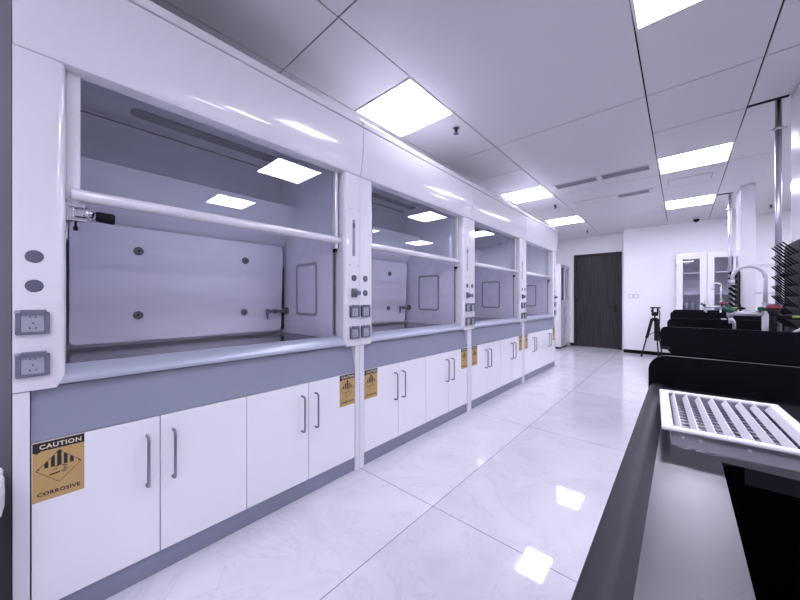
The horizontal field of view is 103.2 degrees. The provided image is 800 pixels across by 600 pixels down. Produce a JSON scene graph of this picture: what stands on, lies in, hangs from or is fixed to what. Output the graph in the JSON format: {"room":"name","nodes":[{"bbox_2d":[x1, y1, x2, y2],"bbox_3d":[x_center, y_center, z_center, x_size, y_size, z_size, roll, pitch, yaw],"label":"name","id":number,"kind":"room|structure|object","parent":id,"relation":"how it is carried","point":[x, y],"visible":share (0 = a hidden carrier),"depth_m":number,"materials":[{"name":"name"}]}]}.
{"room":"chemistry laboratory","nodes":[
{"label":"chemistry laboratory","id":0,"kind":"room"},
{"bbox_2d":[0,0,12,599],"bbox_3d":[-1.722,-0.196,1.239,0.820,2.711,0.290,0,0,42],"label":"wall partition","id":1,"kind":"structure","parent":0,"point":[6,42],"depth_m":1.07,"materials":[{"name":"grey paint"}]},
{"bbox_2d":[105,345,656,599],"bbox_3d":[2.685,1.210,1.462,7.320,0.100,12.350,0,0,42],"label":"floor","id":2,"kind":"structure","parent":0,"point":[506,498],"depth_m":1.71,"materials":[{"name":"tile"}]},
{"bbox_2d":[0,468,4,516],"bbox_3d":[-1.329,0.847,0.877,0.299,0.624,0.297,0,0,42],"label":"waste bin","id":3,"kind":"object","parent":2,"relation":"on","point":[2,486],"visible":1,"depth_m":0.97,"materials":[{"name":"plastic"}]},
{"bbox_2d":[12,345,359,599],"bbox_3d":[-1.062,0.735,1.862,0.840,0.851,1.510,0,0,42],"label":"base cabinet","id":4,"kind":"object","parent":2,"relation":"on","point":[117,481],"visible":0.99,"depth_m":1.35,"materials":[{"name":"white laminate"}]},
{"bbox_2d":[12,0,362,392],"bbox_3d":[-1.058,-0.456,1.859,0.850,1.528,1.510,0,0,42],"label":"fume hood","id":5,"kind":"object","parent":4,"relation":"on","point":[231,187],"visible":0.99,"depth_m":1.72,"materials":[{"name":"white metal"}]},
{"bbox_2d":[14,351,49,378],"bbox_3d":[-1.239,0.216,1.069,0.024,0.083,0.079,0,0,42],"label":"socket","id":6,"kind":"object","parent":5,"relation":"attached to","point":[27,364],"depth_m":1.07,"materials":[{"name":"grey plastic"}]},
{"bbox_2d":[14,310,49,334],"bbox_3d":[-1.239,0.074,1.069,0.024,0.083,0.079,0,0,42],"label":"socket","id":7,"kind":"object","parent":5,"relation":"attached to","point":[26,322],"depth_m":1.07,"materials":[{"name":"grey plastic"}]},
{"bbox_2d":[66,201,114,238],"bbox_3d":[-1.194,-0.297,1.226,0.044,0.138,0.138,0,0,44],"label":"clamp fitting","id":8,"kind":"object","parent":5,"relation":"attached to","point":[101,217],"visible":0.97,"depth_m":1.20,"materials":[{"name":"silver metal"}]},
{"bbox_2d":[66,332,334,363],"bbox_3d":[-1.118,0.275,1.912,0.671,0.026,1.498,0,0,42],"label":"countertop","id":9,"kind":"structure","parent":5,"relation":"on","point":[142,349],"depth_m":1.79,"materials":[{"name":"ceramic"}]},
{"bbox_2d":[266,307,288,318],"bbox_3d":[-0.953,0.101,2.453,0.056,0.088,0.172,0,0,42],"label":"tap","id":10,"kind":"object","parent":5,"relation":"on","point":[271,312],"depth_m":2.48,"materials":[{"name":"grey metal"}]},
{"bbox_2d":[349,326,359,338],"bbox_3d":[-0.301,0.216,2.126,0.024,0.083,0.079,0,0,42],"label":"socket","id":11,"kind":"object","parent":5,"relation":"attached to","point":[354,331],"depth_m":2.12,"materials":[{"name":"grey plastic"}]},
{"bbox_2d":[349,305,359,317],"bbox_3d":[-0.301,0.074,2.126,0.024,0.083,0.079,0,0,42],"label":"socket","id":12,"kind":"object","parent":5,"relation":"attached to","point":[354,310],"depth_m":2.12,"materials":[{"name":"grey plastic"}]},
{"bbox_2d":[359,330,469,467],"bbox_3d":[-0.059,0.735,2.994,0.840,0.851,1.510,0,0,42],"label":"base cabinet","id":13,"kind":"object","parent":2,"relation":"on","point":[412,386],"visible":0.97,"depth_m":2.60,"materials":[{"name":"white laminate"}]},
{"bbox_2d":[360,121,472,344],"bbox_3d":[-0.055,-0.456,2.990,0.850,1.528,1.510,0,0,42],"label":"fume hood","id":14,"kind":"object","parent":13,"relation":"on","point":[415,211],"visible":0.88,"depth_m":3.24,"materials":[{"name":"white metal"}]},
{"bbox_2d":[361,325,370,337],"bbox_3d":[-0.236,0.216,2.200,0.024,0.083,0.079,0,0,42],"label":"socket","id":15,"kind":"object","parent":14,"relation":"attached to","point":[365,329],"depth_m":2.19,"materials":[{"name":"grey plastic"}]},
{"bbox_2d":[361,305,370,316],"bbox_3d":[-0.236,0.074,2.200,0.024,0.083,0.079,0,0,42],"label":"socket","id":16,"kind":"object","parent":14,"relation":"attached to","point":[365,309],"depth_m":2.19,"materials":[{"name":"grey plastic"}]},
{"bbox_2d":[399,305,410,312],"bbox_3d":[0.050,0.101,3.584,0.056,0.088,0.172,0,0,42],"label":"tap","id":17,"kind":"object","parent":14,"relation":"on","point":[402,308],"depth_m":3.62,"materials":[{"name":"grey metal"}]},
{"bbox_2d":[372,322,439,331],"bbox_3d":[-0.115,0.275,3.043,0.671,0.026,1.498,0,0,42],"label":"countertop","id":18,"kind":"structure","parent":14,"relation":"on","point":[403,325],"depth_m":3.13,"materials":[{"name":"ceramic"}]},
{"bbox_2d":[465,317,470,324],"bbox_3d":[0.702,0.216,3.257,0.024,0.083,0.079,0,0,42],"label":"socket","id":19,"kind":"object","parent":14,"relation":"attached to","point":[467,319],"depth_m":3.24,"materials":[{"name":"grey plastic"}]},
{"bbox_2d":[465,303,470,310],"bbox_3d":[0.702,0.074,3.257,0.024,0.083,0.079,0,0,42],"label":"socket","id":20,"kind":"object","parent":14,"relation":"attached to","point":[467,305],"depth_m":3.24,"materials":[{"name":"grey plastic"}]},
{"bbox_2d":[470,322,522,410],"bbox_3d":[0.944,0.735,4.125,0.840,0.851,1.510,0,0,42],"label":"base cabinet","id":21,"kind":"object","parent":2,"relation":"on","point":[496,351],"visible":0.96,"depth_m":3.77,"materials":[{"name":"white laminate"}]},
{"bbox_2d":[470,182,525,328],"bbox_3d":[0.948,-0.456,4.122,0.850,1.528,1.510,0,0,42],"label":"fume hood","id":22,"kind":"object","parent":21,"relation":"on","point":[497,227],"visible":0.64,"depth_m":4.37,"materials":[{"name":"white metal"}]},
{"bbox_2d":[471,317,474,324],"bbox_3d":[0.767,0.216,3.332,0.024,0.083,0.079,0,0,42],"label":"socket","id":23,"kind":"object","parent":22,"relation":"attached to","point":[472,318],"depth_m":3.32,"materials":[{"name":"grey plastic"}]},
{"bbox_2d":[471,303,474,310],"bbox_3d":[0.767,0.074,3.332,0.024,0.083,0.079,0,0,42],"label":"socket","id":24,"kind":"object","parent":22,"relation":"attached to","point":[472,304],"depth_m":3.32,"materials":[{"name":"grey plastic"}]},
{"bbox_2d":[475,317,501,320],"bbox_3d":[0.888,0.275,4.175,0.671,0.026,1.498,0,0,42],"label":"countertop","id":25,"kind":"structure","parent":22,"relation":"on","point":[476,318],"depth_m":4.49,"materials":[{"name":"ceramic"}]},
{"bbox_2d":[523,318,554,382],"bbox_3d":[1.947,0.735,5.257,0.840,0.851,1.510,0,0,42],"label":"base cabinet","id":26,"kind":"object","parent":2,"relation":"on","point":[539,334],"visible":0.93,"depth_m":4.91,"materials":[{"name":"white laminate"}]},
{"bbox_2d":[524,213,557,321],"bbox_3d":[1.951,-0.456,5.253,0.850,1.528,1.510,0,0,42],"label":"fume hood","id":27,"kind":"object","parent":26,"relation":"on","point":[540,239],"visible":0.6,"depth_m":5.51,"materials":[{"name":"white metal"}]},
{"bbox_2d":[555,264,569,348],"bbox_3d":[3.926,0.155,7.899,0.426,2.010,0.830,0,0,42],"label":"tall cabinet","id":28,"kind":"object","parent":2,"relation":"on","point":[562,320],"visible":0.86,"depth_m":7.64,"materials":[{"name":"white metal"}]},
{"bbox_2d":[640,307,662,356],"bbox_3d":[5.137,0.650,6.458,0.366,1.016,0.274,0,0,42],"label":"camera tripod","id":29,"kind":"object","parent":2,"relation":"on","point":[657,333],"visible":0.95,"depth_m":6.37,"materials":[{"name":"black metal"}]},
{"bbox_2d":[571,355,799,599],"bbox_3d":[1.778,0.680,-0.640,3.690,0.960,1.600,0,0,42],"label":"lab bench","id":30,"kind":"object","parent":2,"relation":"on","point":[676,522],"visible":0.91,"depth_m":0.55,"materials":[{"name":"black plastic"}]},
{"bbox_2d":[633,387,799,599],"bbox_3d":[1.797,0.325,-0.658,3.638,0.030,1.568,0,0,42],"label":"countertop","id":31,"kind":"structure","parent":30,"relation":"on","point":[692,548],"depth_m":0.44,"materials":[{"name":"black plastic"}]},
{"bbox_2d":[659,389,799,471],"bbox_3d":[0.763,0.288,0.743,0.236,0.040,0.364,0,0,39],"label":"vent grille","id":32,"kind":"object","parent":30,"relation":"on","point":[785,454],"visible":1,"depth_m":0.69,"materials":[{"name":"white paint"}]},
{"bbox_2d":[722,463,799,599],"bbox_3d":[0.604,0.444,0.261,0.458,0.268,0.547,0,0,42],"label":"sink basin","id":33,"kind":"object","parent":30,"relation":"in","point":[761,506],"depth_m":0.56,"materials":[{"name":"black plastic"}]},
{"bbox_2d":[676,250,735,309],"bbox_3d":[5.777,0.140,5.976,0.862,2.040,0.471,0,0,42],"label":"display cabinet","id":34,"kind":"object","parent":2,"relation":"on","point":[696,273],"visible":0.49,"depth_m":6.02,"materials":[{"name":"white metal"}]},
{"bbox_2d":[683,302,688,309],"bbox_3d":[5.538,0.114,6.142,0.080,0.150,0.079,0,0,42],"label":"storage jar","id":35,"kind":"object","parent":34,"relation":"on","point":[685,305],"visible":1,"depth_m":6.12,"materials":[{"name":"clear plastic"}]},
{"bbox_2d":[690,302,695,309],"bbox_3d":[5.617,0.114,6.072,0.080,0.150,0.079,0,0,42],"label":"storage jar","id":36,"kind":"object","parent":34,"relation":"on","point":[692,305],"visible":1,"depth_m":6.05,"materials":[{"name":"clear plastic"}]},
{"bbox_2d":[683,293,727,294],"bbox_3d":[5.798,-0.110,5.998,0.816,0.020,0.370,0,0,42],"label":"shelf","id":37,"kind":"object","parent":34,"relation":"attached to","point":[683,293],"depth_m":5.97,"materials":[{"name":"white metal"}]},
{"bbox_2d":[683,271,732,274],"bbox_3d":[5.798,-0.510,5.998,0.816,0.020,0.370,0,0,42],"label":"shelf","id":38,"kind":"object","parent":34,"relation":"attached to","point":[695,272],"depth_m":5.98,"materials":[{"name":"white metal"}]},
{"bbox_2d":[670,310,769,320],"bbox_3d":[5.797,0.665,3.914,3.717,0.990,1.451,0,0,42],"label":"lab bench","id":39,"kind":"object","parent":2,"relation":"on","point":[686,314],"visible":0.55,"depth_m":4.39,"materials":[{"name":"black plastic"}]},
{"bbox_2d":[700,282,722,312],"bbox_3d":[4.349,0.033,4.423,0.237,0.553,0.062,0,0,42],"label":"faucet","id":40,"kind":"object","parent":39,"relation":"on","point":[713,284],"visible":0.8,"depth_m":4.39,"materials":[{"name":"white metal"}]},
{"bbox_2d":[703,306,719,311],"bbox_3d":[4.354,0.140,4.425,0.180,0.130,0.030,0,0,42],"label":"outlet","id":41,"kind":"object","parent":40,"relation":"attached to","point":[704,307],"depth_m":4.44,"materials":[{"name":"white plastic"}]},
{"bbox_2d":[726,194,733,306],"bbox_3d":[4.839,-0.619,4.651,0.079,1.857,0.079,0,0,-3],"label":"pole","id":42,"kind":"object","parent":39,"relation":"on","point":[730,208],"visible":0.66,"depth_m":4.64,"materials":[{"name":"silver metal"}]},
{"bbox_2d":[719,302,744,312],"bbox_3d":[4.442,0.168,4.241,0.242,0.284,0.085,0,0,42],"label":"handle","id":43,"kind":"object","parent":39,"relation":"on","point":[720,303],"visible":0.44,"depth_m":4.25,"materials":[{"name":"black plastic"}]},
{"bbox_2d":[728,271,740,310],"bbox_3d":[4.671,-0.045,4.425,0.120,0.710,0.420,0,0,42],"label":"drying rack","id":44,"kind":"object","parent":39,"relation":"on","point":[736,286],"visible":0.68,"depth_m":4.33,"materials":[{"name":"black plastic"}]},
{"bbox_2d":[756,263,782,293],"bbox_3d":[5.651,-0.240,3.797,1.900,1.100,0.280,0,0,42],"label":"shelf","id":45,"kind":"object","parent":39,"relation":"on","point":[766,264],"visible":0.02,"depth_m":4.27,"materials":[{"name":"white metal"}]},
{"bbox_2d":[661,318,799,366],"bbox_3d":[3.857,0.680,1.725,3.715,0.960,1.501,0,0,42],"label":"lab bench","id":46,"kind":"object","parent":2,"relation":"on","point":[716,339],"visible":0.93,"depth_m":2.18,"materials":[{"name":"black plastic"}]},
{"bbox_2d":[721,265,768,330],"bbox_3d":[2.397,0.032,2.200,0.242,0.554,0.068,0,0,42],"label":"faucet","id":47,"kind":"object","parent":46,"relation":"on","point":[730,313],"visible":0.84,"depth_m":2.16,"materials":[{"name":"grey metal"}]},
{"bbox_2d":[726,311,763,328],"bbox_3d":[2.400,0.140,2.203,0.183,0.130,0.035,0,0,42],"label":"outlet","id":48,"kind":"object","parent":47,"relation":"attached to","point":[730,314],"depth_m":2.21,"materials":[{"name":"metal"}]},
{"bbox_2d":[769,99,787,330],"bbox_3d":[2.938,-0.619,2.461,0.079,1.857,0.079,0,0,-3],"label":"pole","id":49,"kind":"object","parent":46,"relation":"on","point":[778,128],"visible":0.7,"depth_m":2.45,"materials":[{"name":"silver metal"}]},
{"bbox_2d":[765,304,799,331],"bbox_3d":[2.499,0.168,2.014,0.236,0.284,0.072,0,0,42],"label":"station","id":50,"kind":"object","parent":46,"relation":"on","point":[773,310],"visible":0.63,"depth_m":2.05,"materials":[{"name":"black plastic"}]},
{"bbox_2d":[771,239,799,331],"bbox_3d":[2.721,-0.045,2.225,0.120,0.710,0.420,0,0,42],"label":"drying rack","id":51,"kind":"object","parent":46,"relation":"on","point":[790,302],"visible":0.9,"depth_m":2.18,"materials":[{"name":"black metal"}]},
{"bbox_2d":[736,184,755,311],"bbox_3d":[4.850,-0.622,4.454,0.140,1.863,0.480,0,0,42],"label":"column","id":52,"kind":"structure","parent":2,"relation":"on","point":[746,194],"depth_m":4.28,"materials":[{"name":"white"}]},
{"bbox_2d":[791,83,799,242],"bbox_3d":[2.893,-0.622,2.206,0.140,1.863,0.480,0,0,42],"label":"column","id":53,"kind":"structure","parent":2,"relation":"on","point":[795,99],"depth_m":2.34,"materials":[{"name":"white paint"}]},
{"bbox_2d":[150,0,799,239],"bbox_3d":[2.685,-1.561,1.462,7.111,0.012,12.141,0,0,42],"label":"ceiling","id":54,"kind":"structure","parent":0,"point":[547,93],"depth_m":2.25,"materials":[{"name":"white paint"}]},
{"bbox_2d":[355,76,453,137],"bbox_3d":[0.040,-1.559,2.623,0.592,0.016,0.572,0,0,42],"label":"recessed light","id":55,"kind":"object","parent":54,"relation":"in","point":[407,107],"visible":1,"depth_m":2.59,"materials":[{"name":"white paint"}]},
{"bbox_2d":[452,126,459,134],"bbox_3d":[0.508,-1.529,2.864,0.068,0.052,0.068,0,0,42],"label":"sprinkler","id":56,"kind":"object","parent":54,"relation":"attached to","point":[455,128],"visible":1,"depth_m":2.85,"materials":[{"name":"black metal"}]},
{"bbox_2d":[500,185,553,203],"bbox_3d":[1.891,-1.559,4.711,0.592,0.016,0.572,0,0,42],"label":"recessed light","id":57,"kind":"object","parent":54,"relation":"in","point":[538,192],"visible":0.96,"depth_m":4.67,"materials":[{"name":"white paint"}]},
{"bbox_2d":[282,0,783,221],"bbox_3d":[2.685,-1.655,1.462,7.120,0.080,12.150,0,0,42],"label":"trim","id":58,"kind":"structure","parent":54,"relation":"attached to","point":[629,0],"depth_m":2.29,"materials":[{"name":"metal"}]},
{"bbox_2d":[545,215,584,225],"bbox_3d":[3.251,-1.559,6.245,0.592,0.016,0.572,0,0,42],"label":"recessed light","id":59,"kind":"object","parent":54,"relation":"in","point":[573,219],"visible":0.96,"depth_m":6.20,"materials":[{"name":"white paint"}]},
{"bbox_2d":[553,176,599,189],"bbox_3d":[2.332,-1.551,4.214,0.520,0.006,0.200,0,0,42],"label":"ceiling vent","id":60,"kind":"object","parent":54,"relation":"in","point":[594,178],"visible":1,"depth_m":4.19,"materials":[{"name":"grey metal"}]},
{"bbox_2d":[574,188,654,205],"bbox_3d":[3.207,-1.551,4.801,1.010,0.006,0.200,0,0,42],"label":"ceiling vent","id":61,"kind":"object","parent":54,"relation":"in","point":[650,190],"visible":1,"depth_m":4.75,"materials":[{"name":"white metal"}]},
{"bbox_2d":[598,164,651,179],"bbox_3d":[2.732,-1.551,3.859,0.510,0.006,0.200,0,0,42],"label":"ceiling vent","id":62,"kind":"object","parent":54,"relation":"in","point":[647,167],"visible":1,"depth_m":3.85,"materials":[{"name":"grey metal"}]},
{"bbox_2d":[630,0,704,30],"bbox_3d":[1.395,-1.559,1.423,0.592,0.016,0.572,0,0,42],"label":"recessed light","id":63,"kind":"object","parent":54,"relation":"in","point":[646,13],"visible":1,"depth_m":1.70,"materials":[{"name":"white paint"}]},
{"bbox_2d":[668,172,712,185],"bbox_3d":[3.728,-1.553,4.085,0.420,0.003,0.260,0,0,42],"label":"access panel","id":64,"kind":"object","parent":54,"relation":"attached to","point":[706,175],"visible":1,"depth_m":4.08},
{"bbox_2d":[665,194,716,209],"bbox_3d":[4.605,-1.559,5.045,0.592,0.016,0.572,0,0,42],"label":"recessed light","id":65,"kind":"object","parent":54,"relation":"in","point":[707,199],"visible":0.99,"depth_m":5.01,"materials":[{"name":"white paint"}]},
{"bbox_2d":[657,141,734,173],"bbox_3d":[3.246,-1.559,3.511,0.592,0.016,0.572,0,0,42],"label":"recessed light","id":66,"kind":"object","parent":54,"relation":"in","point":[714,154],"visible":0.99,"depth_m":3.48,"materials":[{"name":"white paint"}]},
{"bbox_2d":[692,217,700,221],"bbox_3d":[5.600,-1.512,5.994,0.120,0.084,0.120,0,0,42],"label":"security camera","id":67,"kind":"object","parent":54,"relation":"attached to","point":[695,219],"visible":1,"depth_m":5.96,"materials":[{"name":"white paint"}]},
{"bbox_2d":[746,94,789,107],"bbox_3d":[2.872,-1.552,2.479,0.220,0.006,0.030,0,0,42],"label":"trim","id":68,"kind":"structure","parent":54,"relation":"attached to","point":[785,96],"depth_m":2.47,"materials":[{"name":"black metal"}]},
{"bbox_2d":[556,233,622,349],"bbox_3d":[4.672,-0.297,7.886,1.570,2.915,0.100,0,0,42],"label":"wall","id":69,"kind":"structure","parent":0,"point":[566,250],"depth_m":7.96,"materials":[{"name":"white paint"}]},
{"bbox_2d":[576,254,618,348],"bbox_3d":[4.779,0.041,7.703,0.891,2.226,0.111,0,0,42],"label":"door","id":70,"kind":"structure","parent":69,"relation":"in","point":[597,300],"depth_m":7.69,"materials":[{"name":"brown wood"}]},
{"bbox_2d":[574,251,621,349],"bbox_3d":[4.809,0.015,7.731,1.000,2.290,0.110,0,0,42],"label":"trim","id":71,"kind":"structure","parent":69,"relation":"attached to","point":[620,252],"depth_m":7.57,"materials":[{"name":"brown wood"}]},
{"bbox_2d":[623,210,790,352],"bbox_3d":[7.201,-0.297,5.376,5.555,2.915,0.500,0,0,42],"label":"wall","id":72,"kind":"structure","parent":0,"point":[649,253],"depth_m":6.58,"materials":[{"name":"white paint"}]},
{"bbox_2d":[623,349,671,355],"bbox_3d":[7.031,1.123,5.185,5.555,0.075,0.012,0,0,42],"label":"baseboard","id":73,"kind":"structure","parent":72,"relation":"attached to","point":[624,350],"depth_m":6.76,"materials":[{"name":"black"}]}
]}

